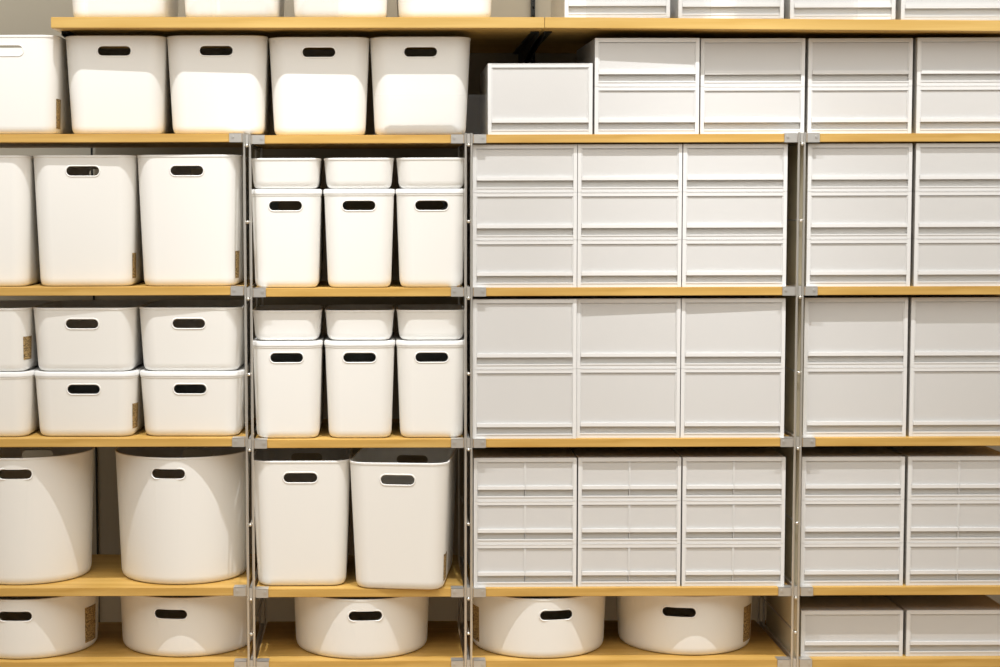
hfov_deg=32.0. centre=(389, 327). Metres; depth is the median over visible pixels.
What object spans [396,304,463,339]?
tray
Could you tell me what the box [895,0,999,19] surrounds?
drawer box
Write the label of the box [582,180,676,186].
handle
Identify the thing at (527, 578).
handle
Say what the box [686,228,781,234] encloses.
handle
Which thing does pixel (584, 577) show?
handle
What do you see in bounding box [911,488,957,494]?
handle
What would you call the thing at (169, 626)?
tub
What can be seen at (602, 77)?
handle
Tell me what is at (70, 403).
bin
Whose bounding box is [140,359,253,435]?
bin
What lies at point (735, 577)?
handle
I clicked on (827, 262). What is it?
drawer box
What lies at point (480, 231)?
handle
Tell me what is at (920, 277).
handle
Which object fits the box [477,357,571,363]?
handle
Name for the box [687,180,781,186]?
handle
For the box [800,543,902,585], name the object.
drawer box
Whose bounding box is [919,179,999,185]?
handle
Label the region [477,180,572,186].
handle
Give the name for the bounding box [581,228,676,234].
handle
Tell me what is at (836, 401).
drawer box
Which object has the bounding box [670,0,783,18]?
drawer box
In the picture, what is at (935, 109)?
drawer box
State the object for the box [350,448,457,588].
storage bin
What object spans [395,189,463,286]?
bin
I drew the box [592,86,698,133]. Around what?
drawer box
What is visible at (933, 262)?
drawer box
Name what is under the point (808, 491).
handle
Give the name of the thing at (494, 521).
drawer
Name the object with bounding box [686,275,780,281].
handle
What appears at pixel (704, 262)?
drawer box
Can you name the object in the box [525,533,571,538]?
handle
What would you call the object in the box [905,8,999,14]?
handle
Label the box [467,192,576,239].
drawer box
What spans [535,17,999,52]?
wall shelf
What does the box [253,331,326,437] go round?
bin
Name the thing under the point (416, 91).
storage bin
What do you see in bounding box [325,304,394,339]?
tray
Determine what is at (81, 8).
storage bin
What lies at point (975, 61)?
drawer box
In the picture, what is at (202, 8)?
storage bin
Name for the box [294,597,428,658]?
tub
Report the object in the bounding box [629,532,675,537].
handle
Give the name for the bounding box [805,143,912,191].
drawer box
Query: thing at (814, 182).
handle
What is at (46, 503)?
bin
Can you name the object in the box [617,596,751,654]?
tub
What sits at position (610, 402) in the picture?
drawer box
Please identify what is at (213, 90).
storage bin
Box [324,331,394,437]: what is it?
bin
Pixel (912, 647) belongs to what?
handle
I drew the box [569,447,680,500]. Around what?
drawer box
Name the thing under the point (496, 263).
drawer box
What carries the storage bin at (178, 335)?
on the bin at (175, 403)
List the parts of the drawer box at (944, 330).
drawer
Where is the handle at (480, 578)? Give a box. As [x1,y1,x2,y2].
[478,576,523,581]
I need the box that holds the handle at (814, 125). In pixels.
[811,122,906,128]
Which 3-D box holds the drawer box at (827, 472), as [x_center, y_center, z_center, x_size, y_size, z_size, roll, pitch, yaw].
[1.190,0.373,4.641,0.264,0.111,0.372,0,4,0]
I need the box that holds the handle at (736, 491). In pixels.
[734,489,780,494]
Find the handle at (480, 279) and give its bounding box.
[477,276,571,282]
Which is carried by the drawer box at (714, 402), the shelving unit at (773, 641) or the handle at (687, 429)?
the handle at (687, 429)
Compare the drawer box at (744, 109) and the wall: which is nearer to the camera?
the drawer box at (744, 109)
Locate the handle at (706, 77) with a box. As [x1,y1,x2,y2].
[704,75,799,80]
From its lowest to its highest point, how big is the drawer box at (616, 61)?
0.120 m
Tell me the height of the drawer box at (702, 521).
0.111 m
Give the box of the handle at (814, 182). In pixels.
[811,179,906,185]
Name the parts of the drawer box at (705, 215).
drawer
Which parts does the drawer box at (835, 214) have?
drawer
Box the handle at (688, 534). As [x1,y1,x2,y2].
[686,532,731,537]
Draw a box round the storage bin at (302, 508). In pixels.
[254,448,351,585]
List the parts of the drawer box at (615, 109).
drawer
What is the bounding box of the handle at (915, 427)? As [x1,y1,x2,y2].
[913,425,999,430]
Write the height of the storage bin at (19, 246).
0.334 m
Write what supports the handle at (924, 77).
on the drawer box at (975, 61)
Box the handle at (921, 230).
[918,227,999,233]
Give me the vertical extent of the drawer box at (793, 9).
0.120 m
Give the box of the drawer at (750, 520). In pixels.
[734,504,779,537]
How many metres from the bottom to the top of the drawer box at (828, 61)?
0.120 m
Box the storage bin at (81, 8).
[72,0,178,16]
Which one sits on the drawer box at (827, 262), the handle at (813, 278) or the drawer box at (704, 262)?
the handle at (813, 278)
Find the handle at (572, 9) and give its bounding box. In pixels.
[569,6,664,12]
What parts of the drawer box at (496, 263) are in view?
drawer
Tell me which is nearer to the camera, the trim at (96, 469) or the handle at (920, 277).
the handle at (920, 277)
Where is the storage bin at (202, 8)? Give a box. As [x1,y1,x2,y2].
[185,0,284,16]
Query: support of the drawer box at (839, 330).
on the drawer box at (836, 401)
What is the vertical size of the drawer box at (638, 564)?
0.111 m
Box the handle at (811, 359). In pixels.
[808,356,901,362]
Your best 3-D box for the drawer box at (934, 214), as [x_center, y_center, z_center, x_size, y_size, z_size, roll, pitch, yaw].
[1.463,-0.299,4.585,0.264,0.120,0.372,0,4,0]
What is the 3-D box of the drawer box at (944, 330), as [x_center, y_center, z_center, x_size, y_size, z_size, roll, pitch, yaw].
[1.464,-0.002,4.623,0.264,0.178,0.372,0,4,0]
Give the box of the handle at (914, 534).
[911,531,956,537]
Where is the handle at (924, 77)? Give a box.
[921,74,999,80]
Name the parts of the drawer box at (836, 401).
drawer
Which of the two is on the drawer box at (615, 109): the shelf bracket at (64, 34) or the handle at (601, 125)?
the handle at (601, 125)
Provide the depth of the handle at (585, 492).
4.47 m
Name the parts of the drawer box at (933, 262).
drawer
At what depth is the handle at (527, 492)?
4.46 m
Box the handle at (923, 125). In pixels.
[920,122,999,128]
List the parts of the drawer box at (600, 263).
drawer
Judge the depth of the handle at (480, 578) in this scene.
4.48 m
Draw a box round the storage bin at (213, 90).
[167,35,271,134]
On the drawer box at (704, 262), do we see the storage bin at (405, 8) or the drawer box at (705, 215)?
the drawer box at (705, 215)
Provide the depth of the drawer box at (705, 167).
4.40 m
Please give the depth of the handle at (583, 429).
4.45 m
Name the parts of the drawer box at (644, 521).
drawer, drawer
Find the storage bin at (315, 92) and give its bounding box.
[269,37,369,134]
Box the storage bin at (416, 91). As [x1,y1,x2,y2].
[370,37,470,134]
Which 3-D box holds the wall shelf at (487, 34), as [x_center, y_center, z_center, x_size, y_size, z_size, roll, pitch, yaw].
[-0.230,-0.837,4.686,1.230,0.128,0.725,0,4,0]
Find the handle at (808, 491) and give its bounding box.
[805,488,899,494]
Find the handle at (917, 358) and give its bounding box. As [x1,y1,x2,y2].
[914,355,999,361]
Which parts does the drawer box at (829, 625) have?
drawer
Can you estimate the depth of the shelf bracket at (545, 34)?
4.63 m
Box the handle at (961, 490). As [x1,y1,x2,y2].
[959,488,999,493]
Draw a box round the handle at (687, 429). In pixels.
[684,426,778,432]
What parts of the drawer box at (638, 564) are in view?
drawer, drawer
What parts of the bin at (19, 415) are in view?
lid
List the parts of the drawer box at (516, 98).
drawer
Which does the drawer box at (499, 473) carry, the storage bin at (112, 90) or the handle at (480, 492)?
the handle at (480, 492)
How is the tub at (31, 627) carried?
on the shelving unit at (773, 641)
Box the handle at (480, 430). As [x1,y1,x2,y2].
[477,427,571,433]
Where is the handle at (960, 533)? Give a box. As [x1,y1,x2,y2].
[958,531,999,536]
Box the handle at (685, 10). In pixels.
[682,7,778,13]
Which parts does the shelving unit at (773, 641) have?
upright rod, plate, upright rod, plate, plate, plate, frame, plate, upright rod, upright rod, upright rod, upright rod, frame, plate, plate, plate, upright rod, plate, plate, upright rod, upright rod, upright rod, plate, frame, panel, plate, plate, plate, upright rod, plate, upright rod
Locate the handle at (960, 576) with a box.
[958,574,999,579]
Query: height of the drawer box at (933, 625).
0.120 m
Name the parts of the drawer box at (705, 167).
drawer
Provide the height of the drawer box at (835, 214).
0.120 m
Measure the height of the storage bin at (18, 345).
0.164 m
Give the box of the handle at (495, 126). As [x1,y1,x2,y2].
[492,123,587,129]
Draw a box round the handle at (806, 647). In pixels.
[804,645,897,650]
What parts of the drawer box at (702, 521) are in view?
drawer, drawer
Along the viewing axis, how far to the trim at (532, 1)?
5.03 m
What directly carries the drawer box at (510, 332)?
on the drawer box at (507, 403)
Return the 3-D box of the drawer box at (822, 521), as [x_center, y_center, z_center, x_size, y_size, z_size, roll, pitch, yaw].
[1.190,0.485,4.649,0.264,0.111,0.372,0,4,0]
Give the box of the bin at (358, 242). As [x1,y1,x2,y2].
[323,189,394,287]
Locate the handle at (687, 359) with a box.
[685,357,779,362]
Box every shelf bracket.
[61,31,76,37]
[513,31,538,62]
[524,31,551,62]
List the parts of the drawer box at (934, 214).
drawer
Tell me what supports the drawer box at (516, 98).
on the shelving unit at (773, 641)
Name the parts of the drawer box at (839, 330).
drawer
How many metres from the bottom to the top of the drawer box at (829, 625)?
0.120 m
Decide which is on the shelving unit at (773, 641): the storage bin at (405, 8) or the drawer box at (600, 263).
the drawer box at (600, 263)
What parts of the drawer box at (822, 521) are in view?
drawer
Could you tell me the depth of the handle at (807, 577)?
4.48 m
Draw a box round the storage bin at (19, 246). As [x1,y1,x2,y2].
[0,155,40,286]
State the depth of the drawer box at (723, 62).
4.40 m
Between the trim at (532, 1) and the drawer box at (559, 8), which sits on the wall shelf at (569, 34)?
the drawer box at (559, 8)
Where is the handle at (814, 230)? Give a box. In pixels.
[811,227,905,233]
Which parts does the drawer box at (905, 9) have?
drawer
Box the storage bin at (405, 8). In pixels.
[397,0,491,16]
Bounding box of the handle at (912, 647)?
[910,645,999,650]
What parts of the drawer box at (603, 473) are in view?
drawer, drawer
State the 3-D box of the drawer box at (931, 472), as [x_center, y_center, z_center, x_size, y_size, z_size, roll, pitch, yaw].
[1.462,0.373,4.642,0.264,0.111,0.372,0,4,0]
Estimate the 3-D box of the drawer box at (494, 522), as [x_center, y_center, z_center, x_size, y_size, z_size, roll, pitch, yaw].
[0.348,0.488,4.646,0.264,0.111,0.372,0,4,0]
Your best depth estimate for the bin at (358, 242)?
4.41 m
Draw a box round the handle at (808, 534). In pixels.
[805,531,898,537]
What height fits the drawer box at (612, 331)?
0.178 m
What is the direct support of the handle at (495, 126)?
on the drawer box at (516, 98)
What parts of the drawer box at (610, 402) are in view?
drawer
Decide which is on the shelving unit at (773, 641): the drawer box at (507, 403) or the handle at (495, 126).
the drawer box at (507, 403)
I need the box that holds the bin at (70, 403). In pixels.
[34,363,144,435]
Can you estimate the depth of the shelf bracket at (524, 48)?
4.73 m
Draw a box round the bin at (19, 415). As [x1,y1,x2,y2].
[0,365,39,436]
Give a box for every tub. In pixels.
[0,596,98,658]
[120,581,252,656]
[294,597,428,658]
[472,596,604,657]
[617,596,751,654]
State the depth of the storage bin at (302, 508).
4.47 m
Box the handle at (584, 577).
[582,575,627,580]
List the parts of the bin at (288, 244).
lid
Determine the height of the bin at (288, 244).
0.251 m
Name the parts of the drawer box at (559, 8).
drawer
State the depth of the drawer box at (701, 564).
4.48 m
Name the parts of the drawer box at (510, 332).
drawer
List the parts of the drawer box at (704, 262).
drawer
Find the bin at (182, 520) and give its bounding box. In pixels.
[115,446,249,583]
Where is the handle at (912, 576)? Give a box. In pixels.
[910,574,955,579]
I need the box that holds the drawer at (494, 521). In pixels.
[478,505,523,538]
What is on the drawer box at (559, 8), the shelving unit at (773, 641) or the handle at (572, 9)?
the handle at (572, 9)
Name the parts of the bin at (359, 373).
lid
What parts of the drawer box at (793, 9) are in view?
drawer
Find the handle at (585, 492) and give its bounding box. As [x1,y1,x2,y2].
[582,489,628,495]
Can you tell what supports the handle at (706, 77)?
on the drawer box at (723, 62)
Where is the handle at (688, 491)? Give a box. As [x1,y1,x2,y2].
[686,489,732,494]
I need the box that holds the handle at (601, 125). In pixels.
[598,122,693,128]
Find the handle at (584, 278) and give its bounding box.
[581,275,676,281]
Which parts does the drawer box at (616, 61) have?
drawer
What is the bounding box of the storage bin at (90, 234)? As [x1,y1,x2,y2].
[33,155,143,285]
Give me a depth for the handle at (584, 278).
4.42 m
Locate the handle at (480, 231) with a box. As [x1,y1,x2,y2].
[477,228,571,234]
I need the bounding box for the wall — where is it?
[0,0,999,658]
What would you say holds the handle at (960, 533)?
on the drawer box at (947, 520)
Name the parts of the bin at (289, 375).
lid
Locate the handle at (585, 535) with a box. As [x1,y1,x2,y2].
[582,532,627,538]
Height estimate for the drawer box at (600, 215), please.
0.120 m
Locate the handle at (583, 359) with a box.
[581,357,675,362]
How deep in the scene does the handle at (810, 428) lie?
4.46 m
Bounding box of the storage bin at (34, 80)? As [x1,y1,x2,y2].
[0,35,73,133]
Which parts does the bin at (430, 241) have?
lid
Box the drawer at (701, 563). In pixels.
[685,547,731,580]
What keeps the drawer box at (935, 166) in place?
on the drawer box at (934, 214)
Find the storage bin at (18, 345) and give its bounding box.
[0,300,54,371]
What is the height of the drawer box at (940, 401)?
0.178 m
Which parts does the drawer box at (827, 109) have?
drawer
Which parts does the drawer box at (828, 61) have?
drawer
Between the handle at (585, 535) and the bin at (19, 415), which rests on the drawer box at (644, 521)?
the handle at (585, 535)
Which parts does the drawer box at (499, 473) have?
drawer, drawer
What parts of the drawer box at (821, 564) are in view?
drawer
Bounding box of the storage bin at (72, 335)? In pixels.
[33,300,154,370]
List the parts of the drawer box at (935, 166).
drawer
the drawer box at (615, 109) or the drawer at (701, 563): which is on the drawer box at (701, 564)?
the drawer at (701, 563)
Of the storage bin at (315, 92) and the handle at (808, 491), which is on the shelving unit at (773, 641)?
the storage bin at (315, 92)
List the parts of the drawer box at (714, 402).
drawer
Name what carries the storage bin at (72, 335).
on the bin at (70, 403)
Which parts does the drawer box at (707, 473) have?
drawer, drawer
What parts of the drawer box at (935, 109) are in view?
drawer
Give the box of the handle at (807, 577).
[804,574,897,580]
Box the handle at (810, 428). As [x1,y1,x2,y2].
[807,425,900,431]
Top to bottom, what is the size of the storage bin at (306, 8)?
0.247 m
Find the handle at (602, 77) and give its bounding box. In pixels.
[599,74,694,80]
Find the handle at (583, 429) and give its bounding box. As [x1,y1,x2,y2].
[580,426,674,432]
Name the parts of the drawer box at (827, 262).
drawer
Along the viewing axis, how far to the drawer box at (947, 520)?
4.47 m
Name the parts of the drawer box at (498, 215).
drawer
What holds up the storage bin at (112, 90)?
on the shelving unit at (773, 641)
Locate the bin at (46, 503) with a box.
[0,447,94,584]
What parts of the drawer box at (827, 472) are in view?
drawer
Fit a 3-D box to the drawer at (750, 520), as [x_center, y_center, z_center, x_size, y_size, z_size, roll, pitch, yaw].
[0.945,0.492,4.643,0.119,0.083,0.345,0,4,0]
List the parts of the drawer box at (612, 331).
drawer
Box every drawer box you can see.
[467,144,576,192]
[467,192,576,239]
[467,238,576,287]
[467,296,576,368]
[467,359,575,438]
[467,447,576,500]
[467,480,576,543]
[467,525,575,586]
[480,63,592,134]
[551,0,669,17]
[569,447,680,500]
[572,296,680,367]
[576,38,699,86]
[576,368,679,437]
[576,500,680,543]
[576,541,680,586]
[577,144,681,191]
[577,192,681,239]
[577,240,681,286]
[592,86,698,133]
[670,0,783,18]
[670,446,785,499]
[675,295,785,367]
[680,368,784,437]
[680,543,784,585]
[681,239,786,286]
[681,499,784,542]
[682,144,787,191]
[682,192,786,239]
[699,38,804,86]
[699,86,804,133]
[784,0,895,19]
[799,595,902,655]
[800,500,903,542]
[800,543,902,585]
[801,446,904,499]
[802,367,906,436]
[803,295,907,367]
[804,86,911,133]
[804,239,910,286]
[805,38,912,86]
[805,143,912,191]
[805,191,911,238]
[884,446,999,499]
[884,595,999,655]
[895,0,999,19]
[897,295,999,366]
[903,541,999,585]
[904,498,999,542]
[906,366,999,435]
[910,239,999,285]
[911,86,999,132]
[911,191,999,238]
[912,37,999,86]
[912,143,999,190]
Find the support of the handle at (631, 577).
on the drawer box at (638, 564)
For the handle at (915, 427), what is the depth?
4.46 m
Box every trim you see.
[91,148,99,621]
[530,0,534,62]
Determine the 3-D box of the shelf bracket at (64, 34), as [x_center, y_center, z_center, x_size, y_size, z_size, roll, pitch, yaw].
[-0.823,-0.751,4.729,0.020,0.048,0.650,0,4,0]
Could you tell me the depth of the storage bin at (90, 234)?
4.42 m
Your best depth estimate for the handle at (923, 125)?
4.41 m
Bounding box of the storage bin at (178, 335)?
[139,300,254,370]
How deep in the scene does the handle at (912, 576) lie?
4.48 m
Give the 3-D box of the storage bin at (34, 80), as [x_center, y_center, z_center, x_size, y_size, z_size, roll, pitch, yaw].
[-0.962,-0.623,4.541,0.258,0.247,0.362,0,4,0]
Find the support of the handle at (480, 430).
on the drawer box at (507, 403)
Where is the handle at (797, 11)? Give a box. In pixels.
[794,8,889,14]
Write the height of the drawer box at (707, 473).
0.111 m
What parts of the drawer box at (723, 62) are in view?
drawer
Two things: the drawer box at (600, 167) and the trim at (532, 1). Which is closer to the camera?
the drawer box at (600, 167)
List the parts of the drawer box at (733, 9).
drawer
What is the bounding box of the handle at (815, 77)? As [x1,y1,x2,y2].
[812,74,906,80]
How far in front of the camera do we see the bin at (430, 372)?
4.44 m
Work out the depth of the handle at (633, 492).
4.47 m
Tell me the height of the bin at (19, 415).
0.169 m
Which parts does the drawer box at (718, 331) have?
drawer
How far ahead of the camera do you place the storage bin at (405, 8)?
4.36 m
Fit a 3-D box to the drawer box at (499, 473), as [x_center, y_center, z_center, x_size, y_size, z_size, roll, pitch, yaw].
[0.348,0.376,4.638,0.264,0.111,0.372,0,4,0]
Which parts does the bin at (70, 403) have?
lid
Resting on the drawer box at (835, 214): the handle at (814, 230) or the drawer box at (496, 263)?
the handle at (814, 230)
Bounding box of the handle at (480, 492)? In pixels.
[478,490,523,495]
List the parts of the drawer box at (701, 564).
drawer, drawer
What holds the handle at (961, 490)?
on the drawer box at (931, 472)
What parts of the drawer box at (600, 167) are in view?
drawer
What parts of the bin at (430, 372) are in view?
lid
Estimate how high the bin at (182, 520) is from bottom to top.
0.334 m
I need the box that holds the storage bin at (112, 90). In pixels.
[65,36,173,133]
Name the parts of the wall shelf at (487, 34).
acrylic guard, acrylic guard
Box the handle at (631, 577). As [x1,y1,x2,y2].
[629,575,675,580]
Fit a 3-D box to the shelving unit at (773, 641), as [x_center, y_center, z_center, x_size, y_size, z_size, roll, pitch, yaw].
[0.341,0.263,4.640,3.101,1.546,0.438,0,4,0]
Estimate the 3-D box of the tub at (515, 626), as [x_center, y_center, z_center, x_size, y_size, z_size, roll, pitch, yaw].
[0.396,0.764,4.651,0.364,0.160,0.364,-1,4,-11]
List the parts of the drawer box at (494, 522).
drawer, drawer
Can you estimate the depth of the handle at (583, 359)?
4.44 m
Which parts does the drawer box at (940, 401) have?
drawer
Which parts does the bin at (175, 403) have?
lid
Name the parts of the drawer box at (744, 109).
drawer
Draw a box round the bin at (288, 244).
[252,189,324,287]
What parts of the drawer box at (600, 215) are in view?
drawer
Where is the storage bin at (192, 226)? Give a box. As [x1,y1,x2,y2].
[137,155,251,285]
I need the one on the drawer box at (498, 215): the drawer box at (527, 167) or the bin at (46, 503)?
the drawer box at (527, 167)
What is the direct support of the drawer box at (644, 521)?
on the drawer box at (638, 564)
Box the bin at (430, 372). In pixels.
[395,331,463,437]
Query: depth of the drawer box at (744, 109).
4.40 m
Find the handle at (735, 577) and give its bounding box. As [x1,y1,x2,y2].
[733,575,778,580]
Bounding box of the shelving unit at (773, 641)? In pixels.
[0,132,999,666]
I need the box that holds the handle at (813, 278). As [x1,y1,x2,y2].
[810,275,904,281]
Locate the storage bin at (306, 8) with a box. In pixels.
[294,0,387,16]
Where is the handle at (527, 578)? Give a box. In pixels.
[525,576,571,581]
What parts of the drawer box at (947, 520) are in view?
drawer, drawer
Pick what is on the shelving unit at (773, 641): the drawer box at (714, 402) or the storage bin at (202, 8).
the drawer box at (714, 402)
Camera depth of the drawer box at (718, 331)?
4.43 m
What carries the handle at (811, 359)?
on the drawer box at (839, 330)
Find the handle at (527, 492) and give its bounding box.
[525,490,571,495]
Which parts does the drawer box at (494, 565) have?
drawer, drawer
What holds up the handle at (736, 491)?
on the drawer box at (707, 473)
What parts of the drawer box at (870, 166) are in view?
drawer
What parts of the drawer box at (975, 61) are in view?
drawer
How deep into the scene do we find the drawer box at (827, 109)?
4.41 m
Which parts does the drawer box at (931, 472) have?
drawer, drawer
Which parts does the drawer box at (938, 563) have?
drawer, drawer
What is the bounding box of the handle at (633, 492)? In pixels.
[630,489,675,495]
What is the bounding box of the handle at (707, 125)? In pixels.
[704,122,798,128]
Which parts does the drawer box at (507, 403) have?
drawer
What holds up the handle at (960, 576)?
on the drawer box at (938, 563)
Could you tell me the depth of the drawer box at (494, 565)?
4.47 m
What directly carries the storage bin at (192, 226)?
on the shelving unit at (773, 641)
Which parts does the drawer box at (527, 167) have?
drawer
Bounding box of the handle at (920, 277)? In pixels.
[918,275,999,280]
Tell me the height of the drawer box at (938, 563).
0.111 m
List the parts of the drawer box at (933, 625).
drawer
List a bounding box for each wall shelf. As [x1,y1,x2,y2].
[51,3,543,52]
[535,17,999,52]
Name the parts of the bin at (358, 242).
lid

